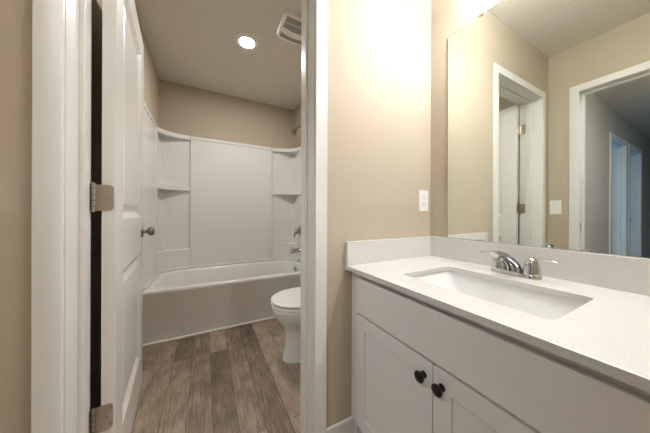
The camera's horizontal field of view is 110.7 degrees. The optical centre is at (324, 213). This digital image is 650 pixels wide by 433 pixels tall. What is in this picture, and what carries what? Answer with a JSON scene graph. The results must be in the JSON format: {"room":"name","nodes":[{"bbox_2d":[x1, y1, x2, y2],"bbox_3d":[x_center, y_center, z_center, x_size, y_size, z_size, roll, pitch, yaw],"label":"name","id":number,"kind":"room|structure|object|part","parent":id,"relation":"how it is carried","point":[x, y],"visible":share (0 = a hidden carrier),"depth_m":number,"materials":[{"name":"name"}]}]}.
{"room":"bathroom","nodes":[
{"label":"bathroom","id":0,"kind":"room"},
{"bbox_2d":[90,0,159,409],"bbox_3d":[-1.358,-0.201,1.501,0.120,2.440,1.925,0,0,-28],"label":"wall","id":1,"kind":"structure","parent":0,"point":[151,81],"depth_m":1.03,"materials":[{"name":"beige paint"}]},
{"bbox_2d":[0,0,430,432],"bbox_3d":[-0.106,-0.196,0.994,1.733,2.440,0.144,0,0,-28],"label":"wall","id":2,"kind":"structure","parent":0,"point":[379,105],"depth_m":1.01,"materials":[{"name":"beige paint"}]},
{"bbox_2d":[31,0,327,432],"bbox_3d":[-0.403,-0.026,0.836,0.848,2.096,0.167,0,0,-28],"label":"trim","id":3,"kind":"structure","parent":2,"relation":"attached to","point":[61,29],"depth_m":0.63,"materials":[{"name":"white paint"}]},
{"bbox_3d":[-0.717,-0.026,0.583,0.056,2.095,0.012,0,0,-28],"label":"casing","id":4,"kind":"part","parent":3,"relation":"part of","materials":[{"name":"white paint"}]},
{"bbox_3d":[-0.790,-0.026,0.720,0.056,2.095,0.012,0,0,-28],"label":"casing","id":5,"kind":"part","parent":3,"relation":"part of","materials":[{"name":"white paint"}]},
{"bbox_2d":[90,0,154,432],"bbox_3d":[-0.920,-0.003,1.050,0.159,2.024,0.725,0,0,-33],"label":"door","id":6,"kind":"structure","parent":3,"relation":"attached to","point":[119,198],"depth_m":0.83,"materials":[{"name":"white paint"}]},
{"bbox_3d":[-0.925,0.518,1.055,0.036,0.595,0.475,0,0,-33],"label":"panel","id":7,"kind":"part","parent":6,"relation":"part of","materials":[{"name":"white paint"}]},
{"bbox_3d":[-0.922,-0.436,1.055,0.036,0.915,0.475,0,0,-33],"label":"panel","id":8,"kind":"part","parent":6,"relation":"part of","materials":[{"name":"white paint"}]},
{"bbox_3d":[-1.044,0.106,1.327,0.062,0.066,0.066,0,0,-33],"label":"knob","id":9,"kind":"part","parent":6,"relation":"part of","materials":[{"name":"silver metal"}]},
{"bbox_3d":[-0.090,-0.024,1.090,0.056,2.095,0.012,0,0,-28],"label":"casing","id":10,"kind":"part","parent":3,"relation":"part of","materials":[{"name":"white paint"}]},
{"bbox_3d":[-0.017,-0.024,0.953,0.056,2.095,0.012,0,0,-28],"label":"casing","id":11,"kind":"part","parent":3,"relation":"part of","materials":[{"name":"white paint"}]},
{"bbox_2d":[326,416,354,432],"bbox_3d":[0.304,0.978,1.124,0.679,0.095,0.012,0,0,-28],"label":"baseboard","id":12,"kind":"structure","parent":2,"relation":"attached to","point":[347,425],"depth_m":1.00,"materials":[{"name":"white paint"}]},
{"bbox_2d":[419,190,427,210],"bbox_3d":[0.552,-0.070,1.256,0.074,0.118,0.007,0,0,-28],"label":"electrical outlet","id":13,"kind":"object","parent":2,"relation":"attached to","point":[423,194],"visible":1,"depth_m":1.25,"materials":[{"name":"white plastic"}]},
{"bbox_2d":[131,318,301,432],"bbox_3d":[-2.462,1.046,-0.056,7.000,0.060,5.200,0,0,-28],"label":"floor","id":14,"kind":"structure","parent":0,"point":[236,379],"depth_m":1.33,"materials":[{"name":"brown wood"}]},
{"bbox_2d":[143,260,300,343],"bbox_3d":[-0.917,0.814,2.395,1.501,0.415,0.759,0,0,-28],"label":"bathtub","id":15,"kind":"object","parent":14,"relation":"on","point":[182,302],"visible":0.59,"depth_m":2.00,"materials":[{"name":"white plastic"}]},
{"bbox_2d":[143,317,274,346],"bbox_3d":[-0.740,1.013,2.059,1.479,0.017,0.023,0,0,-28],"label":"trim","id":16,"kind":"structure","parent":15,"relation":"attached to","point":[269,318],"depth_m":1.90,"materials":[{"name":"white"}]},
{"bbox_2d":[271,287,300,362],"bbox_3d":[-0.073,0.629,1.682,0.658,0.789,0.452,0,0,-28],"label":"toilet","id":17,"kind":"object","parent":14,"relation":"on","point":[285,304],"visible":0.23,"depth_m":1.53,"materials":[{"name":"white ceramic"}]},
{"bbox_3d":[-0.162,0.628,1.635,0.455,0.019,0.380,0,0,-28],"label":"seat","id":18,"kind":"part","parent":17,"relation":"part of","materials":[{"name":"white plastic"}]},
{"bbox_3d":[-0.161,0.599,1.636,0.461,0.025,0.380,0,0,-28],"label":"lid","id":19,"kind":"part","parent":17,"relation":"part of","materials":[{"name":"white plastic"}]},
{"bbox_2d":[351,272,649,432],"bbox_3d":[0.543,0.640,0.764,0.592,0.772,0.862,0,0,-28],"label":"vanity cabinet","id":20,"kind":"object","parent":14,"relation":"on","point":[419,366],"visible":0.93,"depth_m":0.57,"materials":[{"name":"white paint"}]},
{"bbox_3d":[0.230,0.667,0.809,0.008,0.366,0.261,0,0,-28],"label":"recessed panel","id":21,"kind":"part","parent":20,"relation":"part of","materials":[{"name":"white paint"}]},
{"bbox_3d":[0.227,0.667,0.807,0.018,0.472,0.367,0,0,-28],"label":"door","id":22,"kind":"part","parent":20,"relation":"part of","materials":[{"name":"white paint"}]},
{"bbox_3d":[0.281,0.476,0.658,0.028,0.032,0.032,0,0,-28],"label":"knob","id":23,"kind":"part","parent":20,"relation":"part of","materials":[{"name":"black metal"}]},
{"bbox_3d":[0.307,0.476,0.608,0.028,0.032,0.032,0,0,-28],"label":"knob","id":24,"kind":"part","parent":20,"relation":"part of","materials":[{"name":"black metal"}]},
{"bbox_3d":[0.403,0.667,0.482,0.008,0.366,0.261,0,0,-28],"label":"recessed panel","id":25,"kind":"part","parent":20,"relation":"part of","materials":[{"name":"white paint"}]},
{"bbox_3d":[0.400,0.667,0.480,0.018,0.472,0.367,0,0,-28],"label":"door","id":26,"kind":"part","parent":20,"relation":"part of","materials":[{"name":"white paint"}]},
{"bbox_2d":[345,236,649,392],"bbox_3d":[0.552,0.192,0.762,0.584,0.124,0.881,0,0,-28],"label":"countertop","id":27,"kind":"structure","parent":20,"relation":"on","point":[609,334],"depth_m":0.66,"materials":[{"name":"stone"}]},
{"bbox_2d":[413,271,585,319],"bbox_3d":[0.522,0.323,0.745,0.328,0.136,0.468,0,0,-28],"label":"sink","id":28,"kind":"object","parent":27,"relation":"in","point":[543,305],"visible":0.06,"depth_m":0.80,"materials":[{"name":"white ceramic"}]},
{"bbox_2d":[479,251,559,279],"bbox_3d":[0.670,0.183,0.830,0.177,0.102,0.250,0,0,-28],"label":"faucet","id":29,"kind":"object","parent":27,"relation":"on","point":[531,270],"visible":1,"depth_m":0.81,"materials":[{"name":"silver metal"}]},
{"bbox_3d":[0.700,0.190,0.903,0.052,0.060,0.052,0,0,-28],"label":"handle","id":30,"kind":"part","parent":29,"relation":"part of","materials":[{"name":"silver metal"}]},
{"bbox_3d":[0.669,0.180,0.829,0.175,0.095,0.047,0,0,-28],"label":"spout","id":31,"kind":"part","parent":29,"relation":"part of","materials":[{"name":"silver metal"}]},
{"bbox_3d":[0.724,0.226,0.858,0.054,0.017,0.158,0,0,-28],"label":"plate","id":32,"kind":"part","parent":29,"relation":"part of","materials":[{"name":"silver metal"}]},
{"bbox_3d":[0.748,0.191,0.814,0.052,0.060,0.052,0,0,-28],"label":"handle","id":33,"kind":"part","parent":29,"relation":"part of","materials":[{"name":"silver metal"}]},
{"bbox_3d":[0.764,0.165,0.783,0.024,0.018,0.080,0,0,-28],"label":"lever","id":34,"kind":"part","parent":29,"relation":"part of","materials":[{"name":"silver metal"}]},
{"bbox_2d":[134,0,301,109],"bbox_3d":[-2.454,-1.464,-0.056,7.000,0.080,5.200,0,0,-28],"label":"ceiling","id":35,"kind":"structure","parent":0,"point":[192,43],"depth_m":1.93,"materials":[{"name":"beige paint"}]},
{"bbox_2d":[235,34,257,50],"bbox_3d":[-0.646,-1.416,1.864,0.180,0.005,0.180,0,0,-28],"label":"recessed light","id":36,"kind":"object","parent":35,"relation":"in","point":[245,41],"visible":1,"depth_m":1.86,"materials":[{"name":"white plastic"}]},
{"bbox_2d":[240,38,253,47],"bbox_3d":[-0.646,-1.416,1.864,0.114,0.004,0.114,0,0,37],"label":"diffuser","id":37,"kind":"object","parent":36,"relation":"attached to","point":[244,42],"depth_m":1.86,"materials":[{"name":"white plastic"}]},
{"bbox_2d":[276,10,301,45],"bbox_3d":[-0.217,-1.403,1.727,0.270,0.028,0.260,0,0,-28],"label":"exhaust fan","id":38,"kind":"object","parent":35,"relation":"attached to","point":[289,28],"visible":0.65,"depth_m":1.68,"materials":[{"name":"white plastic"}]},
{"bbox_2d":[160,79,293,148],"bbox_3d":[-1.115,-0.200,2.776,1.743,2.440,0.100,0,0,-28],"label":"wall","id":39,"kind":"structure","parent":0,"point":[184,109],"depth_m":2.66,"materials":[{"name":"beige paint"}]},
{"bbox_2d":[143,102,300,290],"bbox_3d":[-0.914,-0.123,2.396,1.501,1.457,0.757,0,0,-28],"label":"tub surround","id":40,"kind":"object","parent":39,"relation":"attached to","point":[207,202],"visible":0.94,"depth_m":2.58,"materials":[{"name":"white plastic"}]},
{"bbox_3d":[-1.520,-0.125,1.949,0.011,1.456,0.533,0,0,-28],"label":"panel","id":41,"kind":"part","parent":40,"relation":"part of","materials":[{"name":"white plastic"}]},
{"bbox_2d":[157,183,189,190],"bbox_3d":[-1.577,-0.273,2.347,0.282,0.056,0.224,0,0,-28],"label":"corner shelf","id":42,"kind":"object","parent":40,"relation":"attached to","point":[160,186],"depth_m":2.39,"materials":[{"name":"white plastic"}]},
{"bbox_2d":[157,127,189,140],"bbox_3d":[-1.575,-0.831,2.347,0.282,0.045,0.224,0,0,-28],"label":"corner shelf","id":43,"kind":"object","parent":40,"relation":"attached to","point":[162,134],"depth_m":2.38,"materials":[{"name":"white plastic"}]},
{"bbox_3d":[-1.094,-0.124,2.707,0.910,1.456,0.039,0,0,-28],"label":"panel","id":44,"kind":"part","parent":40,"relation":"part of","materials":[{"name":"white plastic"}]},
{"bbox_2d":[272,190,299,195],"bbox_3d":[-0.504,-0.270,2.896,0.309,0.056,0.256,0,0,-28],"label":"corner shelf","id":45,"kind":"object","parent":40,"relation":"attached to","point":[274,192],"depth_m":2.93,"materials":[{"name":"white plastic"}]},
{"bbox_2d":[272,147,299,153],"bbox_3d":[-0.502,-0.827,2.896,0.309,0.045,0.256,0,0,-28],"label":"corner shelf","id":46,"kind":"object","parent":40,"relation":"attached to","point":[274,150],"depth_m":2.93,"materials":[{"name":"white plastic"}]},
{"bbox_2d":[289,247,300,253],"bbox_3d":[-0.365,0.455,2.772,0.153,0.077,0.058,0,0,-28],"label":"tub spout","id":47,"kind":"object","parent":40,"relation":"attached to","point":[292,250],"visible":0.94,"depth_m":2.75,"materials":[{"name":"silver metal"}]},
{"bbox_2d":[294,225,300,237],"bbox_3d":[-0.342,0.223,2.784,0.101,0.170,0.170,0,0,-28],"label":"shower valve","id":48,"kind":"object","parent":40,"relation":"attached to","point":[298,230],"visible":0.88,"depth_m":2.76,"materials":[{"name":"silver metal"}]},
{"bbox_3d":[-0.196,-0.121,2.631,0.011,1.456,0.501,0,0,-28],"label":"panel","id":49,"kind":"part","parent":40,"relation":"part of","materials":[{"name":"white plastic"}]},
{"bbox_2d":[294,103,300,147],"bbox_3d":[0.076,-0.196,2.260,0.120,2.440,1.925,0,0,-28],"label":"wall","id":50,"kind":"structure","parent":0,"point":[297,112],"depth_m":2.97,"materials":[{"name":"beige paint"}]},
{"bbox_2d":[291,126,300,135],"bbox_3d":[-0.338,-1.027,2.749,0.159,0.155,0.074,0,0,-28],"label":"shower","id":51,"kind":"object","parent":50,"relation":"attached to","point":[293,132],"visible":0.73,"depth_m":2.73,"materials":[{"name":"silver metal"}]},
{"bbox_2d":[430,0,641,257],"bbox_3d":[1.174,-0.192,0.341,0.120,2.440,2.206,0,0,-28],"label":"wall","id":52,"kind":"structure","parent":0,"point":[448,17],"depth_m":1.23,"materials":[{"name":"beige paint"}]},
{"bbox_2d":[447,0,649,257],"bbox_3d":[0.805,-0.403,0.902,0.010,1.064,0.660,0,0,-28],"label":"wall mirror","id":53,"kind":"object","parent":52,"relation":"attached to","point":[548,118],"visible":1,"depth_m":0.83,"materials":[{"name":"clear glass"}]}
]}

